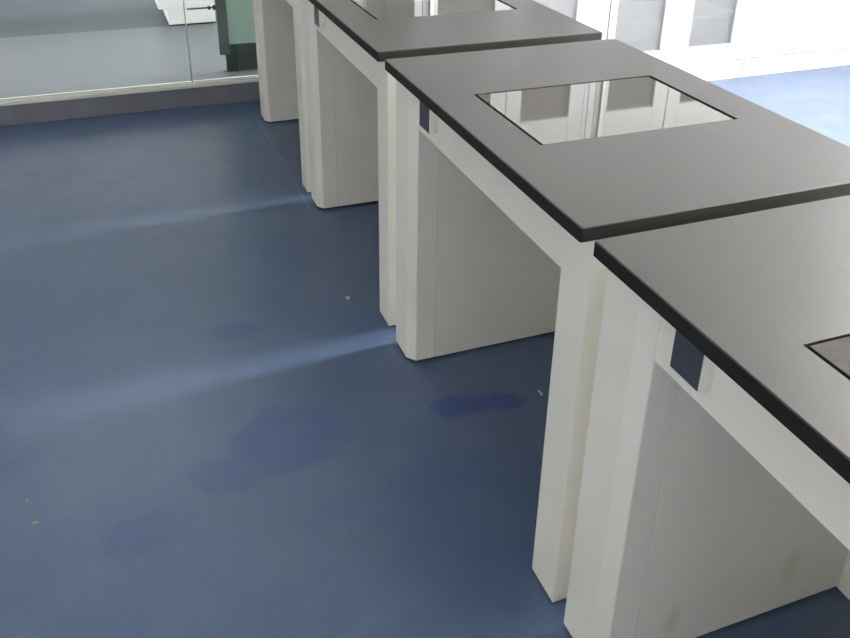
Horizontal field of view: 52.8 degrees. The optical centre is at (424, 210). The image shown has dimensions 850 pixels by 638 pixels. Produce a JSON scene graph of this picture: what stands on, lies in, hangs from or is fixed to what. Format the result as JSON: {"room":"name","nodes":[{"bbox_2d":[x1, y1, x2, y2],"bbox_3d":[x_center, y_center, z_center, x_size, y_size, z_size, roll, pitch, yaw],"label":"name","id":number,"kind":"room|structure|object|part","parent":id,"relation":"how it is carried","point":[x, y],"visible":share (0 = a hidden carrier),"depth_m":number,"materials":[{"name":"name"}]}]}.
{"room":"laboratory","nodes":[
{"label":"laboratory","id":0,"kind":"room"},
{"bbox_2d":[0,0,849,637],"bbox_3d":[-0.149,-0.171,3.748,8.500,0.100,12.200,-9,28,-19],"label":"floor","id":1,"kind":"structure","parent":0,"point":[204,436],"depth_m":2.26,"materials":[{"name":"blue plastic"}]},
{"bbox_2d":[0,75,259,125],"bbox_3d":[-2.312,-0.421,3.961,4.260,0.100,0.120,-9,28,-19],"label":"trim","id":2,"kind":"structure","parent":1,"relation":"on","point":[231,93],"depth_m":4.20,"materials":[{"name":"grey stone"}]},
{"bbox_2d":[0,75,258,105],"bbox_3d":[-2.299,-0.461,3.904,4.260,0.021,0.061,-9,28,-19],"label":"trim","id":3,"kind":"structure","parent":2,"relation":"on","point":[252,78],"depth_m":4.18,"materials":[{"name":"silver metal"}]},
{"bbox_2d":[183,0,192,81],"bbox_3d":[-1.149,-1.757,3.745,0.005,2.479,0.014,-9,28,-19],"label":"trim","id":4,"kind":"structure","parent":3,"relation":"on","point":[183,0],"depth_m":4.19,"materials":[{"name":"grey metal"}]},
{"bbox_2d":[155,0,215,25],"bbox_3d":[-0.997,-1.918,6.091,1.875,0.950,0.620,-9,28,-19],"label":"base cabinet","id":5,"kind":"object","parent":1,"relation":"on","point":[173,10],"visible":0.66,"depth_m":5.77,"materials":[{"name":"white laminate"}]},
{"bbox_2d":[187,0,257,70],"bbox_3d":[-1.052,-1.790,4.408,0.500,2.200,0.059,-9,28,-19],"label":"door","id":6,"kind":"structure","parent":1,"relation":"on","point":[235,25],"depth_m":4.79,"materials":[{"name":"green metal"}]},
{"bbox_3d":[-1.218,-1.101,4.661,0.154,0.028,0.027,-9,28,-19],"label":"handle","id":7,"kind":"part","parent":6,"relation":"part of","materials":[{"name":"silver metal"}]},
{"bbox_3d":[-0.954,-1.876,4.414,0.288,2.048,0.012,-9,28,-19],"label":"frosted pane","id":8,"kind":"part","parent":6,"relation":"part of","materials":[{"name":"green glass"}]},
{"bbox_3d":[-0.981,-0.887,4.895,0.312,0.152,0.035,-9,28,-19],"label":"rail","id":9,"kind":"part","parent":6,"relation":"part of","materials":[{"name":"green metal"}]},
{"bbox_2d":[253,0,310,191],"bbox_3d":[-0.347,-0.689,3.719,0.661,0.850,0.966,-9,28,-19],"label":"table","id":10,"kind":"object","parent":1,"relation":"on","point":[279,32],"visible":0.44,"depth_m":3.96,"materials":[{"name":"white metal"}]},
{"bbox_3d":[-0.744,-0.818,3.991,0.076,0.815,0.115,-9,28,-19],"label":"leg","id":11,"kind":"part","parent":10,"relation":"part of","materials":[{"name":"white metal"}]},
{"bbox_3d":[-0.477,-0.859,4.083,0.494,0.815,0.115,-9,28,-19],"label":"panel","id":12,"kind":"part","parent":10,"relation":"part of","materials":[{"name":"white metal"}]},
{"bbox_3d":[-0.447,-0.467,3.285,0.076,0.815,0.115,-9,28,-19],"label":"leg","id":13,"kind":"part","parent":10,"relation":"part of","materials":[{"name":"white metal"}]},
{"bbox_2d":[302,0,601,325],"bbox_3d":[0.012,-0.271,2.878,0.661,0.850,0.966,-9,28,-19],"label":"table","id":14,"kind":"object","parent":1,"relation":"on","point":[351,95],"visible":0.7,"depth_m":2.59,"materials":[{"name":"white metal"}]},
{"bbox_3d":[-0.384,-0.400,3.150,0.076,0.815,0.115,-9,28,-19],"label":"leg","id":15,"kind":"part","parent":14,"relation":"part of","materials":[{"name":"white metal"}]},
{"bbox_3d":[-0.118,-0.440,3.242,0.494,0.815,0.115,-9,28,-19],"label":"panel","id":16,"kind":"part","parent":14,"relation":"part of","materials":[{"name":"white metal"}]},
{"bbox_3d":[-0.087,-0.048,2.443,0.076,0.815,0.115,-9,28,-19],"label":"leg","id":17,"kind":"part","parent":14,"relation":"part of","materials":[{"name":"white metal"}]},
{"bbox_3d":[0.016,-0.640,2.699,0.442,0.026,0.311,-9,28,-19],"label":"weighing plate","id":18,"kind":"part","parent":14,"relation":"part of","materials":[{"name":"black stone"}]},
{"bbox_2d":[533,0,597,28],"bbox_3d":[0.348,-1.556,4.148,0.995,2.050,0.484,-9,28,-19],"label":"storage cabinet","id":19,"kind":"object","parent":1,"relation":"on","point":[583,11],"visible":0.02,"depth_m":4.40,"materials":[{"name":"white laminate"}]},
{"bbox_3d":[0.647,-1.548,4.037,0.459,1.918,0.020,-9,28,-19],"label":"door","id":20,"kind":"part","parent":19,"relation":"part of","materials":[{"name":"white laminate"}]},
{"bbox_3d":[0.874,-1.542,4.135,0.024,2.050,0.020,-9,28,-19],"label":"trim","id":21,"kind":"part","parent":19,"relation":"part of","materials":[{"name":"white laminate"}]},
{"bbox_2d":[385,39,849,601],"bbox_3d":[0.373,0.160,2.011,0.661,0.850,0.966,-9,28,-19],"label":"table","id":22,"kind":"object","parent":1,"relation":"on","point":[512,164],"visible":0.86,"depth_m":1.75,"materials":[{"name":"white steel"},{"name":"black resin"},{"name":"polished stainless steel"}]},
{"bbox_3d":[-0.024,0.031,2.284,0.076,0.815,0.115,-9,28,-19],"label":"leg","id":23,"kind":"part","parent":22,"relation":"part of","materials":[{"name":"white metal"}]},
{"bbox_3d":[0.243,-0.010,2.376,0.494,0.815,0.115,-9,28,-19],"label":"panel","id":24,"kind":"part","parent":22,"relation":"part of","materials":[{"name":"white metal"}]},
{"bbox_3d":[0.274,0.382,1.577,0.076,0.815,0.115,-9,28,-19],"label":"leg","id":25,"kind":"part","parent":22,"relation":"part of","materials":[{"name":"white metal"}]},
{"bbox_3d":[0.377,-0.210,1.833,0.442,0.026,0.311,-9,28,-19],"label":"weighing plate","id":26,"kind":"part","parent":22,"relation":"part of","materials":[{"name":"white glass"}]},
{"bbox_2d":[595,0,754,80],"bbox_3d":[1.283,-1.700,4.471,0.995,2.050,0.484,-9,28,-19],"label":"storage cabinet","id":27,"kind":"object","parent":1,"relation":"on","point":[705,39],"visible":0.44,"depth_m":4.77,"materials":[{"name":"white laminate"}]},
{"bbox_3d":[0.908,-1.547,4.147,0.040,2.050,0.020,-9,28,-19],"label":"trim","id":28,"kind":"part","parent":27,"relation":"part of","materials":[{"name":"white laminate"}]},
{"bbox_3d":[1.146,-1.625,4.209,0.463,1.918,0.020,-9,28,-19],"label":"door","id":29,"kind":"part","parent":27,"relation":"part of","materials":[{"name":"white laminate"}]},
{"bbox_2d":[616,0,733,25],"bbox_3d":[1.260,-1.113,4.799,0.940,0.018,0.382,-9,28,-19],"label":"shelf","id":30,"kind":"object","parent":27,"relation":"attached to","point":[629,12],"depth_m":4.79,"materials":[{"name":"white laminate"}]},
{"bbox_3d":[1.582,-1.691,4.359,0.459,1.918,0.020,-9,28,-19],"label":"door","id":31,"kind":"part","parent":27,"relation":"part of","materials":[{"name":"white laminate"}]},
{"bbox_3d":[1.809,-1.685,4.458,0.024,2.050,0.020,-9,28,-19],"label":"trim","id":32,"kind":"part","parent":27,"relation":"part of","materials":[{"name":"white laminate"}]},
{"bbox_2d":[564,195,849,637],"bbox_3d":[0.726,0.579,1.168,0.661,0.850,0.966,-9,28,-19],"label":"table","id":33,"kind":"object","parent":1,"relation":"on","point":[715,488],"visible":1,"depth_m":1.32,"materials":[{"name":"white steel"},{"name":"black resin"},{"name":"polished stainless steel"}]},
{"bbox_3d":[0.329,0.450,1.440,0.076,0.815,0.115,-9,28,-19],"label":"leg","id":34,"kind":"part","parent":33,"relation":"part of","materials":[{"name":"white metal"}]},
{"bbox_3d":[0.596,0.409,1.532,0.494,0.815,0.115,-9,28,-19],"label":"panel","id":35,"kind":"part","parent":33,"relation":"part of","materials":[{"name":"white metal"}]},
{"bbox_3d":[0.730,0.210,0.989,0.442,0.026,0.311,-9,28,-19],"label":"weighing plate","id":36,"kind":"part","parent":33,"relation":"part of","materials":[{"name":"black stone"}]},
{"bbox_3d":[0.984,0.551,1.263,0.018,0.822,0.958,-9,28,-19],"label":"panel","id":37,"kind":"part","parent":33,"relation":"part of","materials":[{"name":"white metal"}]},
{"bbox_2d":[741,0,849,76],"bbox_3d":[2.219,-1.843,4.793,0.995,2.050,0.484,-9,28,-19],"label":"wall","id":38,"kind":"structure","parent":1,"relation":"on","point":[784,35],"depth_m":4.93,"materials":[{"name":"white paint"}]},
{"bbox_3d":[1.843,-1.690,4.470,0.040,2.050,0.020,-9,28,-19],"label":"trim","id":39,"kind":"part","parent":38,"relation":"part of","materials":[{"name":"white paint"}]},
{"bbox_3d":[2.082,-1.768,4.532,0.463,1.918,0.020,-9,28,-19],"label":"door","id":40,"kind":"part","parent":38,"relation":"part of","materials":[{"name":"white laminate"}]},
{"bbox_3d":[2.518,-1.835,4.682,0.459,1.918,0.020,-9,28,-19],"label":"door","id":41,"kind":"part","parent":38,"relation":"part of","materials":[{"name":"white laminate"}]}
]}

